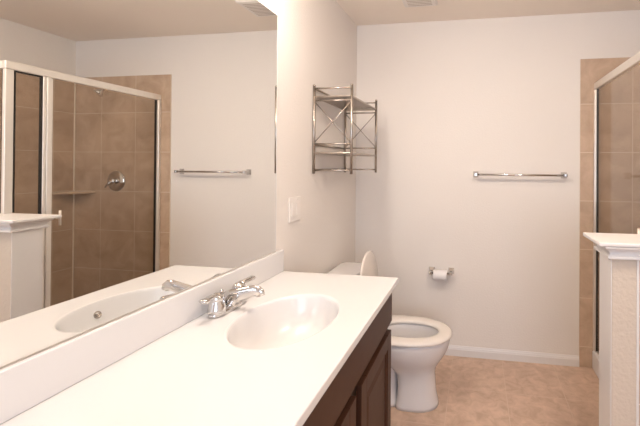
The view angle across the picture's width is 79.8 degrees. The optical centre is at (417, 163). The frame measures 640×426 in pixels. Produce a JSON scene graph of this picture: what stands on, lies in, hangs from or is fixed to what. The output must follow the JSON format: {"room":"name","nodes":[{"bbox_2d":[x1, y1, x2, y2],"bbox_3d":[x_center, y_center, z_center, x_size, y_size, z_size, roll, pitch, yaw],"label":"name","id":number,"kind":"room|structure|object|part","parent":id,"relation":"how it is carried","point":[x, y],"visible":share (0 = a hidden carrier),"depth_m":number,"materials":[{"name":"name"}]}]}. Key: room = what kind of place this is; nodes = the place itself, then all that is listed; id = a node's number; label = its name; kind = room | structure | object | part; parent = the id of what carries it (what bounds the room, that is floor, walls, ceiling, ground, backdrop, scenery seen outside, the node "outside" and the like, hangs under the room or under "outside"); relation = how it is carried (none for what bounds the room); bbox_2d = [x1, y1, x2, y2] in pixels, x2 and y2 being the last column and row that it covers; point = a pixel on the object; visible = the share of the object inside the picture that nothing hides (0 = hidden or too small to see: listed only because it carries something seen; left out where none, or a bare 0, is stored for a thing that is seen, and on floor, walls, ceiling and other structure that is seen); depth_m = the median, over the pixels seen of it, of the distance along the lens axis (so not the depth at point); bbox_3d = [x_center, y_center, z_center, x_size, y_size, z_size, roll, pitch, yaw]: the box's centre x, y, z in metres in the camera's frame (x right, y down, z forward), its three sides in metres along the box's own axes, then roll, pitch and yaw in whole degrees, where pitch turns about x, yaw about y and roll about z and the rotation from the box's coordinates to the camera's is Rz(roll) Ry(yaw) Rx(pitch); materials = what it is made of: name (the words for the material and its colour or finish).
{"room":"bathroom","nodes":[
{"label":"bathroom","id":0,"kind":"room"},
{"bbox_2d":[258,0,356,273],"bbox_3d":[-0.861,0.152,0.684,0.100,2.440,4.500,0,0,9],"label":"wall","id":1,"kind":"structure","parent":0,"point":[317,39],"depth_m":2.06,"materials":[{"name":"white paint"}]},
{"bbox_2d":[0,0,277,369],"bbox_3d":[-0.762,-0.143,0.946,0.007,1.078,1.485,0,0,9],"label":"wall mirror","id":2,"kind":"object","parent":1,"relation":"attached to","point":[138,138],"visible":1,"depth_m":0.95,"materials":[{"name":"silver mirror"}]},
{"bbox_2d":[289,196,300,222],"bbox_3d":[-0.618,0.228,1.853,0.010,0.123,0.114,0,0,9],"label":"switch plate","id":3,"kind":"object","parent":1,"relation":"attached to","point":[294,202],"visible":1,"depth_m":1.84,"materials":[{"name":"white plastic"}]},
{"bbox_2d":[312,83,376,173],"bbox_3d":[-0.432,-0.192,2.279,0.237,0.498,0.512,0,0,9],"label":"wall rack","id":4,"kind":"object","parent":1,"relation":"attached to","point":[351,103],"visible":1,"depth_m":2.06,"materials":[{"name":"metal"}]},
{"bbox_3d":[-0.579,-0.194,2.051,0.017,0.498,0.017,0,0,9],"label":"post","id":5,"kind":"part","parent":4,"relation":"part of","materials":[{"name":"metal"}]},
{"bbox_3d":[-0.540,-0.105,2.295,0.012,0.012,0.495,0,0,9],"label":"rail","id":6,"kind":"part","parent":4,"relation":"part of","materials":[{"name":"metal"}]},
{"bbox_3d":[-0.472,0.036,2.033,0.219,0.010,0.010,0,0,9],"label":"rail","id":7,"kind":"part","parent":4,"relation":"part of","materials":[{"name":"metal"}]},
{"bbox_3d":[-0.471,-0.110,2.034,0.219,0.010,0.010,0,0,9],"label":"rail","id":8,"kind":"part","parent":4,"relation":"part of","materials":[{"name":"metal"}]},
{"bbox_3d":[-0.469,-0.351,2.035,0.219,0.010,0.010,0,0,9],"label":"rail","id":9,"kind":"part","parent":4,"relation":"part of","materials":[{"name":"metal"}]},
{"bbox_3d":[-0.469,-0.420,2.035,0.219,0.010,0.010,0,0,9],"label":"rail","id":10,"kind":"part","parent":4,"relation":"part of","materials":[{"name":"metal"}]},
{"bbox_2d":[314,152,375,155],"bbox_3d":[-0.432,-0.059,2.278,0.231,0.012,0.507,0,0,9],"label":"shelf","id":11,"kind":"object","parent":4,"relation":"attached to","point":[322,153],"depth_m":2.13,"materials":[{"name":"metal"}]},
{"bbox_3d":[-0.500,-0.191,2.540,0.017,0.498,0.017,0,0,9],"label":"post","id":12,"kind":"part","parent":4,"relation":"part of","materials":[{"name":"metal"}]},
{"bbox_2d":[315,95,376,110],"bbox_3d":[-0.430,-0.372,2.279,0.231,0.012,0.507,0,0,9],"label":"shelf","id":13,"kind":"object","parent":4,"relation":"attached to","point":[339,101],"depth_m":2.22,"materials":[{"name":"metal"}]},
{"bbox_3d":[-0.362,-0.193,2.017,0.017,0.498,0.017,0,0,9],"label":"post","id":14,"kind":"part","parent":4,"relation":"part of","materials":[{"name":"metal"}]},
{"bbox_3d":[-0.393,-0.107,2.522,0.219,0.010,0.010,0,0,9],"label":"rail","id":15,"kind":"part","parent":4,"relation":"part of","materials":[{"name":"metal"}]},
{"bbox_3d":[-0.391,-0.348,2.524,0.219,0.010,0.010,0,0,9],"label":"rail","id":16,"kind":"part","parent":4,"relation":"part of","materials":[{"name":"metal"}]},
{"bbox_3d":[-0.284,-0.190,2.506,0.017,0.498,0.017,0,0,9],"label":"post","id":17,"kind":"part","parent":4,"relation":"part of","materials":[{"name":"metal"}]},
{"bbox_2d":[336,0,639,25],"bbox_3d":[0.464,-1.110,0.479,2.767,0.100,4.500,0,0,9],"label":"ceiling","id":18,"kind":"structure","parent":0,"point":[362,12],"depth_m":2.49,"materials":[{"name":"beige paint"}]},
{"bbox_2d":[402,0,437,7],"bbox_3d":[0.003,-1.042,2.301,0.220,0.023,0.248,0,0,9],"label":"ceiling vent","id":19,"kind":"object","parent":18,"relation":"in","point":[407,3],"visible":1,"depth_m":2.36,"materials":[{"name":"white plastic"}]},
{"bbox_2d":[391,355,598,425],"bbox_3d":[0.446,1.430,0.466,2.767,0.100,4.500,0,0,9],"label":"floor","id":20,"kind":"structure","parent":0,"point":[471,391],"depth_m":2.20,"materials":[{"name":"tile"}]},
{"bbox_2d":[303,293,391,425],"bbox_3d":[-0.501,0.949,0.915,0.546,0.853,1.480,0,0,9],"label":"vanity cabinet","id":21,"kind":"object","parent":20,"relation":"on","point":[359,394],"visible":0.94,"depth_m":1.22,"materials":[{"name":"brown wood"}]},
{"bbox_2d":[0,250,398,425],"bbox_3d":[-0.486,0.520,0.922,0.567,0.244,1.534,0,0,9],"label":"countertop","id":22,"kind":"structure","parent":21,"relation":"on","point":[270,360],"depth_m":0.90,"materials":[{"name":"stone"}]},
{"bbox_2d":[199,275,264,318],"bbox_3d":[-0.644,0.455,1.262,0.208,0.088,0.194,1,0,-38],"label":"faucet","id":23,"kind":"object","parent":22,"relation":"on","point":[221,304],"visible":1,"depth_m":1.24,"materials":[{"name":"silver metal"}]},
{"bbox_3d":[-0.662,0.430,1.170,0.034,0.022,0.080,0,0,4],"label":"lever","id":24,"kind":"part","parent":23,"relation":"part of","materials":[{"name":"silver metal"}]},
{"bbox_3d":[-0.659,0.455,1.208,0.058,0.063,0.058,0,0,9],"label":"handle","id":25,"kind":"part","parent":23,"relation":"part of","materials":[{"name":"silver metal"}]},
{"bbox_3d":[-0.642,0.455,1.318,0.058,0.063,0.058,0,0,9],"label":"handle","id":26,"kind":"part","parent":23,"relation":"part of","materials":[{"name":"silver metal"}]},
{"bbox_3d":[-0.604,0.454,1.255,0.178,0.086,0.042,0,0,9],"label":"spout","id":27,"kind":"part","parent":23,"relation":"part of","materials":[{"name":"silver metal"}]},
{"bbox_3d":[-0.632,0.431,1.355,0.034,0.022,0.080,0,0,14],"label":"lever","id":28,"kind":"part","parent":23,"relation":"part of","materials":[{"name":"silver metal"}]},
{"bbox_2d":[228,298,337,349],"bbox_3d":[-0.426,0.577,1.203,0.306,0.130,0.414,0,0,9],"label":"basin","id":29,"kind":"object","parent":22,"relation":"in","point":[271,323],"depth_m":1.32,"materials":[{"name":"ceramic"}]},
{"bbox_3d":[-0.232,0.988,0.929,0.018,0.549,0.410,0,0,9],"label":"door","id":30,"kind":"part","parent":21,"relation":"part of","materials":[{"name":"brown wood"}]},
{"bbox_3d":[-0.256,0.906,0.875,0.012,0.763,1.480,0,0,9],"label":"frame","id":31,"kind":"part","parent":21,"relation":"part of","materials":[{"name":"brown wood"}]},
{"bbox_3d":[-0.158,0.991,1.388,0.018,0.549,0.416,0,0,9],"label":"door","id":32,"kind":"part","parent":21,"relation":"part of","materials":[{"name":"brown wood"}]},
{"bbox_3d":[-0.159,0.991,1.388,0.014,0.433,0.300,0,0,9],"label":"panel","id":33,"kind":"part","parent":21,"relation":"part of","materials":[{"name":"brown wood"}]},
{"bbox_2d":[326,251,451,412],"bbox_3d":[-0.171,0.954,2.172,0.752,0.860,0.458,0,0,9],"label":"toilet","id":34,"kind":"object","parent":20,"relation":"on","point":[418,344],"visible":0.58,"depth_m":2.06,"materials":[{"name":"ceramic"}]},
{"bbox_3d":[-0.443,0.667,2.218,0.198,0.033,0.458,0,0,9],"label":"tank lid","id":35,"kind":"part","parent":34,"relation":"part of","materials":[{"name":"ceramic"}]},
{"bbox_3d":[-0.288,0.746,2.192,0.036,0.445,0.364,0,0,9],"label":"lid","id":36,"kind":"part","parent":34,"relation":"part of","materials":[{"name":"plastic"}]},
{"bbox_3d":[-0.042,0.974,2.151,0.491,0.022,0.378,0,0,9],"label":"seat","id":37,"kind":"part","parent":34,"relation":"part of","materials":[{"name":"plastic"}]},
{"bbox_2d":[355,10,639,367],"bbox_3d":[0.804,0.174,2.640,2.567,2.440,0.109,0,0,9],"label":"wall","id":38,"kind":"structure","parent":0,"point":[456,99],"depth_m":2.63,"materials":[{"name":"white paint"}]},
{"bbox_2d":[429,267,453,275],"bbox_3d":[0.170,0.777,2.653,0.184,0.042,0.076,0,0,9],"label":"toilet paper holder","id":39,"kind":"object","parent":38,"relation":"attached to","point":[450,270],"visible":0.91,"depth_m":2.67,"materials":[{"name":"silver metal"}]},
{"bbox_3d":[0.100,0.777,2.664,0.042,0.042,0.076,0,0,9],"label":"post","id":40,"kind":"part","parent":39,"relation":"part of","materials":[{"name":"silver metal"}]},
{"bbox_2d":[433,270,446,280],"bbox_3d":[0.161,0.796,2.626,0.096,0.072,0.072,0,0,9],"label":"toilet paper roll","id":41,"kind":"object","parent":39,"relation":"on","point":[441,275],"visible":0.95,"depth_m":2.60,"materials":[{"name":"white paper"}]},
{"bbox_3d":[0.240,0.778,2.641,0.042,0.042,0.076,0,0,9],"label":"post","id":42,"kind":"part","parent":39,"relation":"part of","materials":[{"name":"silver metal"}]},
{"bbox_2d":[445,345,578,366],"bbox_3d":[0.316,1.355,2.658,1.612,0.070,0.014,0,0,9],"label":"baseboard","id":43,"kind":"structure","parent":38,"relation":"attached to","point":[453,350],"depth_m":2.59,"materials":[{"name":"white paint"}]},
{"bbox_2d":[473,171,567,177],"bbox_3d":[0.713,0.078,2.571,0.642,0.043,0.074,0,0,9],"label":"towel bar","id":44,"kind":"object","parent":38,"relation":"attached to","point":[475,173],"visible":1,"depth_m":2.54,"materials":[{"name":"silver metal"}]},
{"bbox_2d":[592,350,598,377],"bbox_3d":[1.162,1.331,2.023,0.096,0.124,0.980,0,0,9],"label":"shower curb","id":45,"kind":"structure","parent":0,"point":[595,358],"depth_m":2.44,"materials":[{"name":"white paint"}]},
{"bbox_2d":[593,51,639,355],"bbox_3d":[1.534,0.357,1.945,0.882,1.824,1.028,0,0,9],"label":"shower enclosure","id":46,"kind":"object","parent":45,"relation":"on","point":[634,60],"visible":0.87,"depth_m":2.48,"materials":[{"name":"metal"}]},
{"bbox_3d":[1.143,-0.533,2.014,0.030,0.048,1.028,0,0,9],"label":"header rail","id":47,"kind":"part","parent":46,"relation":"part of","materials":[{"name":"metal"}]},
{"bbox_2d":[611,259,636,425],"bbox_3d":[0.797,0.851,1.463,0.092,1.074,0.135,0,0,9],"label":"wall","id":48,"kind":"structure","parent":0,"point":[624,272],"depth_m":1.40,"materials":[{"name":"beige paint"}]},
{"bbox_2d":[594,244,639,260],"bbox_3d":[0.787,0.339,1.469,0.129,0.050,0.198,0,0,9],"label":"trim","id":49,"kind":"structure","parent":48,"relation":"attached to","point":[617,253],"depth_m":1.39,"materials":[{"name":"white paint"}]},
{"bbox_2d":[599,253,638,425],"bbox_3d":[0.796,0.874,1.460,0.099,1.028,0.138,0,0,9],"label":"trim","id":50,"kind":"structure","parent":48,"relation":"attached to","point":[605,273],"depth_m":1.45,"materials":[{"name":"white paint"}]},
{"bbox_2d":[639,261,639,425],"bbox_3d":[1.363,0.854,1.405,1.044,1.074,0.182,0,0,9],"label":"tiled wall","id":51,"kind":"structure","parent":0,"point":[639,261],"depth_m":1.40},
{"bbox_2d":[583,232,639,247],"bbox_3d":[1.290,0.308,1.398,1.192,0.016,0.220,0,0,9],"label":"trim","id":52,"kind":"structure","parent":51,"relation":"on","point":[601,239],"depth_m":1.44,"materials":[{"name":"white paint"}]}
]}

